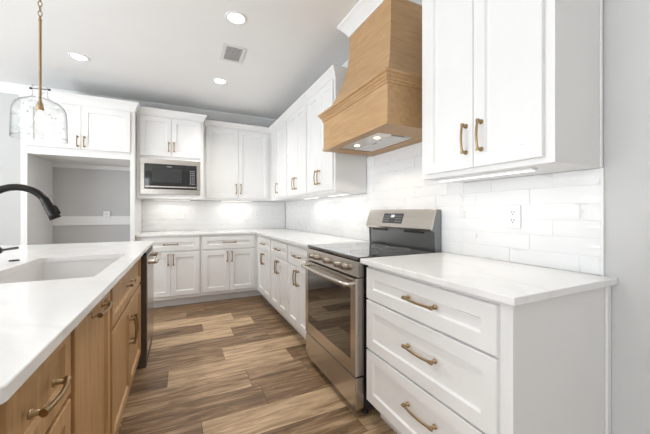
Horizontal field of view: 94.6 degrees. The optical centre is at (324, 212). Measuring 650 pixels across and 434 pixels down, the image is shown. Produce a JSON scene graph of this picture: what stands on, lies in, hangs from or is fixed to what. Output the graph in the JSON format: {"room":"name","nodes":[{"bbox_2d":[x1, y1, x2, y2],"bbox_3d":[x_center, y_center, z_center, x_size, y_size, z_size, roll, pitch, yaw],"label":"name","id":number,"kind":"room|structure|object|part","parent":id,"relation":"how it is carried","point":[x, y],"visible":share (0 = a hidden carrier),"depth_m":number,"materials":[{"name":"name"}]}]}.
{"room":"kitchen","nodes":[
{"label":"kitchen","id":0,"kind":"room"},
{"bbox_2d":[0,92,281,245],"bbox_3d":[-3.454,-0.145,3.704,6.155,2.730,0.100,0,0,-25],"label":"wall","id":1,"kind":"structure","parent":0,"point":[76,191],"depth_m":3.75,"materials":[{"name":"paint"}]},
{"bbox_2d":[103,211,109,219],"bbox_3d":[-2.848,0.035,3.912,0.074,0.116,0.009,0,0,-25],"label":"wall outlet","id":2,"kind":"object","parent":1,"relation":"attached to","point":[106,214],"visible":1,"depth_m":3.91,"materials":[{"name":"white plastic"}]},
{"bbox_2d":[137,106,206,199],"bbox_3d":[-2.019,-0.734,4.005,0.787,1.097,0.578,0,0,-25],"label":"upper cabinet","id":3,"kind":"object","parent":1,"relation":"attached to","point":[161,133],"visible":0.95,"depth_m":3.77,"materials":[{"name":"paint"}]},
{"bbox_3d":[-2.091,-0.945,3.706,0.341,0.480,0.020,0,0,-25],"label":"door","id":4,"kind":"part","parent":3,"relation":"part of","materials":[{"name":"paint"}]},
{"bbox_2d":[140,158,199,194],"bbox_3d":[-2.017,-0.450,3.951,0.670,0.435,0.434,0,0,-25],"label":"microwave","id":5,"kind":"object","parent":3,"relation":"in","point":[158,176],"visible":1,"depth_m":3.76,"materials":[{"name":"metal"}]},
{"bbox_3d":[-1.978,-0.453,3.752,0.481,0.305,0.023,0,0,-25],"label":"door","id":6,"kind":"part","parent":5,"relation":"part of","materials":[{"name":"black glass"}]},
{"bbox_3d":[-1.969,-0.324,3.740,0.475,0.020,0.012,0,0,-25],"label":"handle","id":7,"kind":"part","parent":5,"relation":"part of","materials":[{"name":"metal"}]},
{"bbox_3d":[-1.715,-0.453,3.878,0.099,0.305,0.023,0,0,-25],"label":"control panel","id":8,"kind":"part","parent":5,"relation":"part of","materials":[{"name":"black glass"}]},
{"bbox_2d":[153,199,189,200],"bbox_3d":[-2.089,-0.178,4.100,0.450,0.012,0.036,0,0,-25],"label":"light","id":9,"kind":"object","parent":3,"relation":"attached to","point":[153,199],"visible":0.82,"depth_m":4.07,"materials":[{"name":"white plastic"}]},
{"bbox_3d":[-1.945,-1.240,3.849,0.787,0.085,0.197,0,0,-25],"label":"crown trim","id":10,"kind":"part","parent":3,"relation":"part of","materials":[{"name":"paint"}]},
{"bbox_3d":[-1.780,-0.945,3.854,0.341,0.480,0.020,0,0,-25],"label":"door","id":11,"kind":"part","parent":3,"relation":"part of","materials":[{"name":"paint"}]},
{"bbox_2d":[0,60,348,125],"bbox_3d":[-2.852,-1.458,2.442,6.155,0.105,2.697,0,0,-25],"label":"trim","id":12,"kind":"structure","parent":1,"relation":"attached to","point":[5,87],"depth_m":4.28,"materials":[{"name":"white paint"}]},
{"bbox_2d":[142,200,284,231],"bbox_3d":[-1.582,0.039,4.535,2.037,0.434,0.011,0,0,-25],"label":"tile backsplash","id":13,"kind":"structure","parent":1,"relation":"attached to","point":[157,215],"depth_m":4.47,"materials":[{"name":"white tile"}]},
{"bbox_2d":[178,211,182,218],"bbox_3d":[-2.067,0.025,4.292,0.074,0.116,0.009,0,0,-25],"label":"wall outlet","id":14,"kind":"object","parent":13,"relation":"attached to","point":[180,213],"visible":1,"depth_m":4.29,"materials":[{"name":"white plastic"}]},
{"bbox_2d":[202,120,270,201],"bbox_3d":[-1.309,-0.734,4.457,0.965,1.097,0.382,0,0,-25],"label":"upper cabinet","id":15,"kind":"object","parent":1,"relation":"attached to","point":[236,157],"visible":0.96,"depth_m":4.31,"materials":[{"name":"paint"}]},
{"bbox_3d":[-1.448,-0.697,4.234,0.432,0.976,0.020,0,0,-25],"label":"door","id":16,"kind":"part","parent":15,"relation":"part of","materials":[{"name":"paint"}]},
{"bbox_3d":[-1.243,-1.246,4.320,0.965,0.072,0.042,0,0,-25],"label":"crown trim","id":17,"kind":"part","parent":15,"relation":"part of","materials":[{"name":"paint"}]},
{"bbox_3d":[-1.054,-0.697,4.422,0.434,0.976,0.020,0,0,-25],"label":"door","id":18,"kind":"part","parent":15,"relation":"part of","materials":[{"name":"paint"}]},
{"bbox_2d":[0,0,358,118],"bbox_3d":[-1.518,-1.560,-0.237,6.255,0.100,8.880,0,0,-25],"label":"ceiling","id":19,"kind":"structure","parent":0,"point":[156,51],"depth_m":2.75,"materials":[{"name":"paint"}]},
{"bbox_2d":[9,0,67,141],"bbox_3d":[-1.567,-0.957,1.650,0.236,1.104,0.236,0,0,-25],"label":"pendant light","id":20,"kind":"object","parent":19,"relation":"hanging from","point":[39,118],"visible":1,"depth_m":1.65,"materials":[{"name":"gold metal"}]},
{"bbox_3d":[-1.567,-0.551,1.650,0.236,0.293,0.236,0,0,-25],"label":"lamp shade","id":21,"kind":"part","parent":20,"relation":"part of","materials":[{"name":"clear glass"}]},
{"bbox_2d":[36,101,43,110],"bbox_3d":[-1.567,-0.588,1.650,0.034,0.048,0.034,0,0,-25],"label":"socket","id":22,"kind":"object","parent":20,"relation":"attached to","point":[40,107],"depth_m":1.64,"materials":[{"name":"gold metal"}]},
{"bbox_3d":[-1.567,-0.833,1.650,0.017,0.485,0.017,0,0,-25],"label":"rod","id":23,"kind":"part","parent":20,"relation":"part of","materials":[{"name":"gold metal"}]},
{"bbox_3d":[-1.567,-0.528,1.650,0.042,0.078,0.042,0,0,-25],"label":"bulb","id":24,"kind":"part","parent":20,"relation":"part of","materials":[{"name":"white glass"}]},
{"bbox_3d":[-1.567,-1.261,1.650,0.017,0.423,0.017,0,0,20],"label":"chain","id":25,"kind":"part","parent":20,"relation":"part of","materials":[{"name":"gold metal"}]},
{"bbox_2d":[68,52,89,61],"bbox_3d":[-2.381,-1.506,2.904,0.166,0.006,0.166,0,0,-25],"label":"recessed light","id":26,"kind":"object","parent":19,"relation":"in","point":[76,56],"visible":1,"depth_m":2.90,"materials":[{"name":"white paint"}]},
{"bbox_2d":[212,78,227,83],"bbox_3d":[-1.202,-1.506,3.432,0.166,0.006,0.166,0,0,-25],"label":"recessed light","id":27,"kind":"object","parent":19,"relation":"in","point":[215,80],"visible":1,"depth_m":3.43,"materials":[{"name":"white paint"}]},
{"bbox_2d":[220,43,246,63],"bbox_3d":[-0.873,-1.506,2.846,0.204,0.006,0.300,0,0,-25],"label":"ceiling vent","id":28,"kind":"object","parent":19,"relation":"in","point":[231,53],"visible":1,"depth_m":2.83,"materials":[{"name":"white metal"}]},
{"bbox_2d":[225,11,246,24],"bbox_3d":[-0.689,-1.506,2.323,0.166,0.006,0.166,0,0,-25],"label":"recessed light","id":29,"kind":"object","parent":19,"relation":"in","point":[233,17],"visible":1,"depth_m":2.32,"materials":[{"name":"white paint"}]},
{"bbox_2d":[117,295,396,433],"bbox_3d":[-1.542,1.195,-0.303,6.155,0.050,8.780,0,0,-25],"label":"floor","id":30,"kind":"structure","parent":0,"point":[235,365],"depth_m":2.07,"materials":[{"name":"brown wood"}]},
{"bbox_2d":[0,333,71,433],"bbox_3d":[-0.887,0.727,0.547,0.660,0.887,0.372,0,0,-25],"label":"base cabinet","id":31,"kind":"object","parent":30,"relation":"on","point":[41,405],"visible":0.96,"depth_m":0.67,"materials":[{"name":"brown wood"}]},
{"bbox_3d":[-0.599,0.402,0.663,0.040,0.020,0.143,0,0,-25],"label":"handle","id":32,"kind":"part","parent":31,"relation":"part of","materials":[{"name":"gold metal"}]},
{"bbox_3d":[-0.636,0.636,0.671,0.020,0.257,0.329,0,0,-25],"label":"drawer","id":33,"kind":"part","parent":31,"relation":"part of","materials":[{"name":"brown wood"}]},
{"bbox_2d":[13,85,141,244],"bbox_3d":[-2.795,-0.056,3.554,1.076,2.452,0.732,0,0,-25],"label":"tall cabinet","id":34,"kind":"object","parent":30,"relation":"on","point":[101,131],"visible":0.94,"depth_m":3.31,"materials":[{"name":"paint"}]},
{"bbox_3d":[-3.232,-0.022,3.379,0.052,2.385,0.672,0,0,-25],"label":"panel","id":35,"kind":"part","parent":34,"relation":"part of","materials":[{"name":"paint"}]},
{"bbox_3d":[-2.862,-0.927,3.172,0.452,0.465,0.020,0,0,-25],"label":"door","id":36,"kind":"part","parent":34,"relation":"part of","materials":[{"name":"paint"}]},
{"bbox_3d":[-2.798,-1.232,3.562,1.076,0.100,0.714,0,0,-25],"label":"crown trim","id":37,"kind":"part","parent":34,"relation":"part of","materials":[{"name":"paint"}]},
{"bbox_3d":[-2.945,0.098,3.878,0.894,0.115,0.017,0,0,-25],"label":"rail","id":38,"kind":"part","parent":34,"relation":"part of","materials":[{"name":"paint"}]},
{"bbox_3d":[-2.945,-0.590,3.877,0.894,0.049,0.020,0,0,-25],"label":"rail","id":39,"kind":"part","parent":34,"relation":"part of","materials":[{"name":"paint"}]},
{"bbox_3d":[-2.452,-0.927,3.368,0.450,0.465,0.020,0,0,-25],"label":"door","id":40,"kind":"part","parent":34,"relation":"part of","materials":[{"name":"paint"}]},
{"bbox_3d":[-2.380,-0.022,3.785,0.045,2.385,0.672,0,0,-25],"label":"panel","id":41,"kind":"part","parent":34,"relation":"part of","materials":[{"name":"paint"}]},
{"bbox_2d":[67,291,111,433],"bbox_3d":[-1.076,0.727,0.943,0.660,0.887,0.503,0,0,-25],"label":"base cabinet","id":42,"kind":"object","parent":30,"relation":"on","point":[89,395],"visible":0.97,"depth_m":1.05,"materials":[{"name":"brown wood"}]},
{"bbox_3d":[-0.801,0.348,1.086,0.040,0.020,0.155,0,0,-25],"label":"handle","id":43,"kind":"part","parent":42,"relation":"part of","materials":[{"name":"gold metal"}]},
{"bbox_2d":[110,257,140,433],"bbox_3d":[-1.414,0.727,1.651,0.660,0.887,1.063,0,0,-25],"label":"base cabinet","id":44,"kind":"object","parent":30,"relation":"on","point":[125,296],"visible":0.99,"depth_m":1.62,"materials":[{"name":"brown wood"}]},
{"bbox_2d":[0,241,153,404],"bbox_3d":[-1.548,0.270,1.368,1.144,0.027,2.603,0,0,-25],"label":"countertop","id":45,"kind":"structure","parent":44,"relation":"on","point":[36,317],"depth_m":0.89,"materials":[{"name":"white stone"}]},
{"bbox_2d":[0,184,60,253],"bbox_3d":[-1.526,0.058,1.568,0.311,0.396,0.345,0,0,-25],"label":"faucet","id":46,"kind":"object","parent":45,"relation":"on","point":[52,211],"visible":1,"depth_m":1.47,"materials":[{"name":"black metal"}]},
{"bbox_3d":[-1.674,0.191,1.586,0.015,0.020,0.186,0,0,-25],"label":"lever","id":47,"kind":"part","parent":46,"relation":"part of","materials":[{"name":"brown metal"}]},
{"bbox_3d":[-1.481,-0.007,1.432,0.249,0.266,0.033,0,0,-25],"label":"spout","id":48,"kind":"part","parent":46,"relation":"part of","materials":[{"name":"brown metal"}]},
{"bbox_2d":[0,258,118,283],"bbox_3d":[-1.277,0.403,1.457,0.454,0.238,0.820,0,0,-25],"label":"sink","id":49,"kind":"object","parent":45,"relation":"in","point":[81,268],"visible":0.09,"depth_m":1.75,"materials":[{"name":"white ceramic"}]},
{"bbox_3d":[-1.050,0.784,1.538,0.020,0.512,0.503,0,0,-25],"label":"door","id":50,"kind":"part","parent":44,"relation":"part of","materials":[{"name":"brown wood"}]},
{"bbox_3d":[-1.159,0.403,1.768,0.020,0.210,1.011,0,0,-25],"label":"drawer","id":51,"kind":"part","parent":44,"relation":"part of","materials":[{"name":"brown wood"}]},
{"bbox_3d":[-1.107,0.402,1.729,0.040,0.020,0.155,0,0,-25],"label":"handle","id":52,"kind":"part","parent":44,"relation":"part of","materials":[{"name":"gold metal"}]},
{"bbox_3d":[-1.116,0.685,1.747,0.040,0.154,0.021,0,0,-25],"label":"handle","id":53,"kind":"part","parent":44,"relation":"part of","materials":[{"name":"gold metal"}]},
{"bbox_3d":[-1.268,0.784,1.996,0.020,0.512,0.505,0,0,-25],"label":"door","id":54,"kind":"part","parent":44,"relation":"part of","materials":[{"name":"brown wood"}]},
{"bbox_3d":[-1.147,0.685,1.813,0.040,0.154,0.021,0,0,-25],"label":"handle","id":55,"kind":"part","parent":44,"relation":"part of","materials":[{"name":"gold metal"}]},
{"bbox_2d":[137,245,161,368],"bbox_3d":[-1.716,0.731,2.395,0.714,0.878,0.536,0,0,-25],"label":"dishwasher","id":56,"kind":"object","parent":30,"relation":"on","point":[148,261],"visible":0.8,"depth_m":2.28,"materials":[{"name":"silver metal"}]},
{"bbox_3d":[-1.493,1.141,2.502,0.050,0.058,0.536,0,0,-25],"label":"toe panel","id":57,"kind":"part","parent":56,"relation":"part of","materials":[{"name":"brown"}]},
{"bbox_3d":[-1.492,0.718,2.503,0.052,0.785,0.536,0,0,-25],"label":"door","id":58,"kind":"part","parent":56,"relation":"part of","materials":[{"name":"brown"}]},
{"bbox_3d":[-1.464,0.698,2.516,0.008,0.745,0.534,0,0,-25],"label":"panel","id":59,"kind":"part","parent":56,"relation":"part of","materials":[{"name":"metal"}]},
{"bbox_3d":[-1.430,0.375,2.533,0.079,0.035,0.514,0,0,-25],"label":"handle","id":60,"kind":"part","parent":56,"relation":"part of","materials":[{"name":"metal"}]},
{"bbox_2d":[136,235,199,307],"bbox_3d":[-2.038,0.727,3.947,0.708,0.887,0.670,0,0,-25],"label":"base cabinet","id":61,"kind":"object","parent":30,"relation":"on","point":[177,271],"visible":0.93,"depth_m":3.73,"materials":[{"name":"paint"}]},
{"bbox_3d":[-2.045,0.758,3.628,0.320,0.533,0.020,0,0,-25],"label":"door","id":62,"kind":"part","parent":61,"relation":"part of","materials":[{"name":"paint"}]},
{"bbox_3d":[-1.900,0.388,3.697,0.642,0.165,0.020,0,0,-25],"label":"drawer","id":63,"kind":"part","parent":61,"relation":"part of","materials":[{"name":"paint"}]},
{"bbox_3d":[-1.754,0.758,3.767,0.320,0.533,0.020,0,0,-25],"label":"door","id":64,"kind":"part","parent":61,"relation":"part of","materials":[{"name":"paint"}]},
{"bbox_2d":[200,234,261,301],"bbox_3d":[-1.349,0.727,4.276,0.815,0.887,0.670,0,0,-25],"label":"base cabinet","id":65,"kind":"object","parent":30,"relation":"on","point":[228,262],"visible":0.98,"depth_m":3.99,"materials":[{"name":"paint"}]},
{"bbox_3d":[-1.424,0.758,3.924,0.332,0.533,0.020,0,0,-25],"label":"door","id":66,"kind":"part","parent":65,"relation":"part of","materials":[{"name":"paint"}]},
{"bbox_3d":[-1.272,0.388,3.997,0.668,0.165,0.020,0,0,-25],"label":"drawer","id":67,"kind":"part","parent":65,"relation":"part of","materials":[{"name":"paint"}]},
{"bbox_3d":[-1.121,0.758,4.069,0.332,0.533,0.020,0,0,-25],"label":"door","id":68,"kind":"part","parent":65,"relation":"part of","materials":[{"name":"paint"}]},
{"bbox_2d":[257,234,278,311],"bbox_3d":[-0.549,0.727,3.979,0.664,0.887,0.845,0,0,-25],"label":"base cabinet","id":69,"kind":"object","parent":30,"relation":"on","point":[264,254],"visible":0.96,"depth_m":3.72,"materials":[{"name":"paint"}]},
{"bbox_3d":[-0.828,0.758,3.908,0.020,0.533,0.304,0,0,-25],"label":"door","id":70,"kind":"part","parent":69,"relation":"part of","materials":[{"name":"paint"}]},
{"bbox_3d":[-0.762,0.388,3.769,0.020,0.165,0.610,0,0,-25],"label":"drawer","id":71,"kind":"part","parent":69,"relation":"part of","materials":[{"name":"paint"}]},
{"bbox_3d":[-0.696,0.758,3.631,0.020,0.533,0.304,0,0,-25],"label":"door","id":72,"kind":"part","parent":69,"relation":"part of","materials":[{"name":"paint"}]},
{"bbox_2d":[271,238,297,331],"bbox_3d":[-0.234,0.727,3.318,0.664,0.887,0.615,0,0,-25],"label":"base cabinet","id":73,"kind":"object","parent":30,"relation":"on","point":[279,249],"visible":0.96,"depth_m":3.15,"materials":[{"name":"paint"}]},
{"bbox_3d":[-0.551,0.758,3.327,0.020,0.533,0.286,0,0,-25],"label":"door","id":74,"kind":"part","parent":73,"relation":"part of","materials":[{"name":"paint"}]},
{"bbox_3d":[-0.489,0.388,3.196,0.020,0.165,0.575,0,0,-25],"label":"drawer","id":75,"kind":"part","parent":73,"relation":"part of","materials":[{"name":"paint"}]},
{"bbox_3d":[-0.426,0.758,3.066,0.020,0.533,0.286,0,0,-25],"label":"door","id":76,"kind":"part","parent":73,"relation":"part of","materials":[{"name":"paint"}]},
{"bbox_2d":[288,243,307,339],"bbox_3d":[0.023,0.727,2.781,0.664,0.887,0.572,0,0,-25],"label":"base cabinet","id":77,"kind":"object","parent":30,"relation":"on","point":[297,255],"visible":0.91,"depth_m":2.66,"materials":[{"name":"paint"}]},
{"bbox_2d":[135,228,369,247],"bbox_3d":[-1.026,0.270,3.384,2.047,0.027,2.566,0,0,-25],"label":"countertop","id":78,"kind":"structure","parent":77,"relation":"on","point":[300,238],"depth_m":3.59,"materials":[{"name":"white stone"}]},
{"bbox_3d":[-0.290,0.758,2.780,0.020,0.533,0.264,0,0,-25],"label":"door","id":79,"kind":"part","parent":77,"relation":"part of","materials":[{"name":"paint"}]},
{"bbox_3d":[-0.272,0.575,2.673,0.040,0.140,0.021,0,0,-25],"label":"handle","id":80,"kind":"part","parent":77,"relation":"part of","materials":[{"name":"gold metal"}]},
{"bbox_3d":[-0.232,0.388,2.659,0.020,0.165,0.532,0,0,-25],"label":"drawer","id":81,"kind":"part","parent":77,"relation":"part of","materials":[{"name":"paint"}]},
{"bbox_3d":[-0.175,0.758,2.538,0.020,0.533,0.264,0,0,-25],"label":"door","id":82,"kind":"part","parent":77,"relation":"part of","materials":[{"name":"paint"}]},
{"bbox_2d":[301,209,440,413],"bbox_3d":[0.275,0.571,2.160,0.725,1.198,0.757,0,0,-25],"label":"range","id":83,"kind":"object","parent":30,"relation":"on","point":[336,279],"visible":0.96,"depth_m":1.97,"materials":[{"name":"silver metal"}]},
{"bbox_3d":[-0.064,0.322,2.178,0.036,0.046,0.046,0,0,-25],"label":"knob","id":84,"kind":"part","parent":83,"relation":"part of","materials":[{"name":"silver metal"}]},
{"bbox_3d":[0.007,0.322,2.030,0.036,0.046,0.046,0,0,-25],"label":"knob","id":85,"kind":"part","parent":83,"relation":"part of","materials":[{"name":"silver metal"}]},
{"bbox_3d":[-0.020,0.407,2.019,0.072,0.024,0.721,0,0,-25],"label":"handle","id":86,"kind":"part","parent":83,"relation":"part of","materials":[{"name":"metal"}]},
{"bbox_3d":[0.035,1.026,2.045,0.054,0.178,0.757,0,0,-25],"label":"storage drawer","id":87,"kind":"part","parent":83,"relation":"part of","materials":[{"name":"metal"}]},
{"bbox_3d":[0.034,0.650,2.045,0.056,0.554,0.757,0,0,-25],"label":"oven door","id":88,"kind":"part","parent":83,"relation":"part of","materials":[{"name":"metal"}]},
{"bbox_3d":[0.038,0.323,2.047,0.049,0.090,0.757,0,0,-25],"label":"control panel","id":89,"kind":"part","parent":83,"relation":"part of","materials":[{"name":"metal"}]},
{"bbox_3d":[0.075,0.322,1.886,0.036,0.046,0.046,0,0,-25],"label":"knob","id":90,"kind":"part","parent":83,"relation":"part of","materials":[{"name":"silver metal"}]},
{"bbox_3d":[0.114,0.322,1.804,0.036,0.046,0.046,0,0,-25],"label":"knob","id":91,"kind":"part","parent":83,"relation":"part of","materials":[{"name":"silver metal"}]},
{"bbox_2d":[308,242,429,261],"bbox_3d":[0.269,0.263,2.157,0.547,0.028,0.757,0,0,-25],"label":"cooktop","id":92,"kind":"object","parent":83,"relation":"in","point":[352,251],"depth_m":2.01,"materials":[{"name":"grey glass"}]},
{"bbox_3d":[0.560,0.046,2.296,0.092,0.147,0.757,0,0,-25],"label":"panel","id":93,"kind":"part","parent":83,"relation":"part of","materials":[{"name":"metal"}]},
{"bbox_2d":[367,265,610,433],"bbox_3d":[0.668,0.727,1.431,0.666,0.887,0.828,0,0,-25],"label":"base cabinet","id":94,"kind":"object","parent":30,"relation":"on","point":[441,360],"visible":0.97,"depth_m":1.13,"materials":[{"name":"paint"}]},
{"bbox_3d":[0.393,0.865,1.278,0.040,0.020,0.180,0,0,-25],"label":"handle","id":95,"kind":"part","parent":94,"relation":"part of","materials":[{"name":"gold metal"}]},
{"bbox_3d":[0.393,0.600,1.278,0.040,0.020,0.180,0,0,-25],"label":"handle","id":96,"kind":"part","parent":94,"relation":"part of","materials":[{"name":"gold metal"}]},
{"bbox_3d":[0.393,0.381,1.278,0.040,0.020,0.180,0,0,-25],"label":"handle","id":97,"kind":"part","parent":94,"relation":"part of","materials":[{"name":"gold metal"}]},
{"bbox_3d":[0.403,0.895,1.327,0.020,0.279,0.764,0,0,-25],"label":"drawer","id":98,"kind":"part","parent":94,"relation":"part of","materials":[{"name":"paint"}]},
{"bbox_3d":[0.403,0.613,1.327,0.020,0.266,0.764,0,0,-25],"label":"drawer","id":99,"kind":"part","parent":94,"relation":"part of","materials":[{"name":"paint"}]},
{"bbox_3d":[0.403,0.386,1.327,0.020,0.168,0.764,0,0,-25],"label":"drawer","id":100,"kind":"part","parent":94,"relation":"part of","materials":[{"name":"paint"}]},
{"bbox_2d":[360,252,617,305],"bbox_3d":[0.677,0.270,1.437,0.649,0.027,0.869,0,0,-25],"label":"countertop","id":101,"kind":"structure","parent":94,"relation":"on","point":[509,283],"depth_m":1.21,"materials":[{"name":"white stone"}]},
{"bbox_3d":[1.132,0.727,1.199,0.029,0.887,0.010,0,0,-25],"label":"scribe moulding","id":102,"kind":"part","parent":94,"relation":"part of","materials":[{"name":"paint"}]},
{"bbox_2d":[288,0,649,433],"bbox_3d":[1.259,-0.145,1.088,0.100,2.730,8.880,0,0,-25],"label":"wall","id":103,"kind":"structure","parent":0,"point":[626,23],"depth_m":1.16,"materials":[{"name":"paint"}]},
{"bbox_2d":[266,112,306,201],"bbox_3d":[-0.595,-0.734,4.390,0.384,1.097,1.113,0,0,-25],"label":"upper cabinet","id":104,"kind":"object","parent":103,"relation":"attached to","point":[278,129],"visible":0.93,"depth_m":4.12,"materials":[{"name":"paint"}]},
{"bbox_3d":[-0.663,-1.246,4.175,0.042,0.072,0.783,0,0,-25],"label":"crown trim","id":105,"kind":"part","parent":104,"relation":"part of","materials":[{"name":"paint"}]},
{"bbox_3d":[-0.579,-0.697,4.023,0.020,0.976,0.393,0,0,-25],"label":"door","id":106,"kind":"part","parent":104,"relation":"part of","materials":[{"name":"paint"}]},
{"bbox_2d":[285,94,333,198],"bbox_3d":[-0.209,-0.734,3.580,0.384,1.097,0.678,0,0,-25],"label":"upper cabinet","id":107,"kind":"object","parent":103,"relation":"attached to","point":[296,114],"visible":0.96,"depth_m":3.46,"materials":[{"name":"paint"}]},
{"bbox_3d":[-0.406,-0.697,3.662,0.020,0.976,0.316,0,0,-25],"label":"door","id":108,"kind":"part","parent":107,"relation":"part of","materials":[{"name":"paint"}]},
{"bbox_3d":[-0.347,-1.246,3.514,0.042,0.072,0.678,0,0,-25],"label":"crown trim","id":109,"kind":"part","parent":107,"relation":"part of","materials":[{"name":"paint"}]},
{"bbox_3d":[-0.269,-0.697,3.375,0.020,0.976,0.316,0,0,-25],"label":"door","id":110,"kind":"part","parent":107,"relation":"part of","materials":[{"name":"paint"}]},
{"bbox_2d":[304,64,365,195],"bbox_3d":[0.084,-0.734,2.966,0.384,1.097,0.677,0,0,-25],"label":"upper cabinet","id":111,"kind":"object","parent":103,"relation":"attached to","point":[328,173],"visible":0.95,"depth_m":2.77,"materials":[{"name":"paint"}]},
{"bbox_3d":[-0.118,-0.697,3.058,0.020,0.976,0.294,0,0,-25],"label":"door","id":112,"kind":"part","parent":111,"relation":"part of","materials":[{"name":"paint"}]},
{"bbox_3d":[0.092,-1.246,2.970,0.367,0.072,0.677,0,0,-25],"label":"crown trim","id":113,"kind":"part","parent":111,"relation":"part of","materials":[{"name":"paint"}]},
{"bbox_3d":[0.010,-0.697,2.790,0.020,0.976,0.294,0,0,-25],"label":"door","id":114,"kind":"part","parent":111,"relation":"part of","materials":[{"name":"paint"}]},
{"bbox_2d":[327,193,349,196],"bbox_3d":[0.127,-0.178,2.986,0.036,0.012,0.420,0,0,-25],"label":"light","id":115,"kind":"object","parent":111,"relation":"attached to","point":[344,193],"visible":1,"depth_m":2.96,"materials":[{"name":"white plastic"}]},
{"bbox_2d":[318,0,421,155],"bbox_3d":[0.379,-1.010,2.195,0.534,1.000,0.929,0,0,-25],"label":"range hood","id":116,"kind":"object","parent":103,"relation":"attached to","point":[377,108],"visible":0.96,"depth_m":1.97,"materials":[{"name":"brown wood"}]},
{"bbox_3d":[0.379,-0.778,2.195,0.534,0.064,0.929,0,0,-25],"label":"shelf moulding","id":117,"kind":"part","parent":116,"relation":"part of","materials":[{"name":"brown wood"}]},
{"bbox_2d":[337,0,421,37],"bbox_3d":[0.423,-1.458,2.218,0.397,0.105,0.674,0,0,-25],"label":"trim","id":118,"kind":"structure","parent":103,"relation":"attached to","point":[363,9],"depth_m":2.20,"materials":[{"name":"white paint"}]},
{"bbox_2d":[285,142,599,274],"bbox_3d":[0.237,-0.127,3.100,0.012,0.764,4.148,0,0,-25],"label":"tile backsplash","id":119,"kind":"structure","parent":103,"relation":"attached to","point":[560,228],"depth_m":1.69,"materials":[{"name":"white tile"}]},
{"bbox_2d":[506,205,520,227],"bbox_3d":[0.969,0.020,1.544,0.009,0.116,0.074,0,0,-25],"label":"wall outlet","id":120,"kind":"object","parent":119,"relation":"attached to","point":[513,213],"visible":1,"depth_m":1.54,"materials":[{"name":"white plastic"}]},
{"bbox_2d":[509,210,515,215],"bbox_3d":[0.966,-0.001,1.543,0.003,0.029,0.034,0,0,-25],"label":"receptacle","id":121,"kind":"object","parent":120,"relation":"attached to","point":[511,212],"depth_m":1.54,"materials":[{"name":"grey plastic"}]},
{"bbox_2d":[509,218,515,223],"bbox_3d":[0.966,0.041,1.543,0.003,0.029,0.034,0,0,-25],"label":"receptacle","id":122,"kind":"object","parent":120,"relation":"attached to","point":[511,220],"depth_m":1.54,"materials":[{"name":"grey plastic"}]},
{"bbox_2d":[422,0,602,182],"bbox_3d":[0.810,-0.734,1.445,0.386,1.097,0.751,0,0,-25],"label":"upper cabinet","id":123,"kind":"object","parent":103,"relation":"attached to","point":[507,85],"visible":0.99,"depth_m":1.23,"materials":[{"name":"paint"}]},
{"bbox_3d":[0.620,-0.697,1.510,0.020,0.976,0.296,0,0,-25],"label":"door","id":124,"kind":"part","parent":123,"relation":"part of","materials":[{"name":"paint"}]},
{"bbox_3d":[0.642,-0.344,1.395,0.040,0.143,0.021,0,0,-25],"label":"handle","id":125,"kind":"part","parent":123,"relation":"part of","materials":[{"name":"gold metal"}]},
{"bbox_3d":[0.676,-0.344,1.323,0.040,0.143,0.021,0,0,-25],"label":"handle","id":126,"kind":"part","parent":123,"relation":"part of","materials":[{"name":"gold metal"}]},
{"bbox_2d":[438,168,537,181],"bbox_3d":[0.749,-0.178,1.449,0.036,0.012,0.500,0,0,-25],"label":"light","id":127,"kind":"object","parent":123,"relation":"attached to","point":[525,169],"visible":1,"depth_m":1.38,"materials":[{"name":"white plastic"}]},
{"bbox_3d":[0.748,-0.697,1.243,0.020,0.976,0.290,0,0,-25],"label":"door","id":128,"kind":"part","parent":123,"relation":"part of","materials":[{"name":"paint"}]},
{"bbox_3d":[1.124,-0.700,1.220,0.015,1.030,0.008,0,0,-25],"label":"scribe moulding","id":129,"kind":"part","parent":123,"relation":"part of","materials":[{"name":"paint"}]},
{"bbox_2d":[600,168,604,275],"bbox_3d":[1.132,0.036,1.223,0.012,0.438,0.010,0,0,-25],"label":"trim","id":130,"kind":"structure","parent":103,"relation":"attached to","point":[602,170],"depth_m":1.22,"materials":[{"name":"white paint"}]}
]}

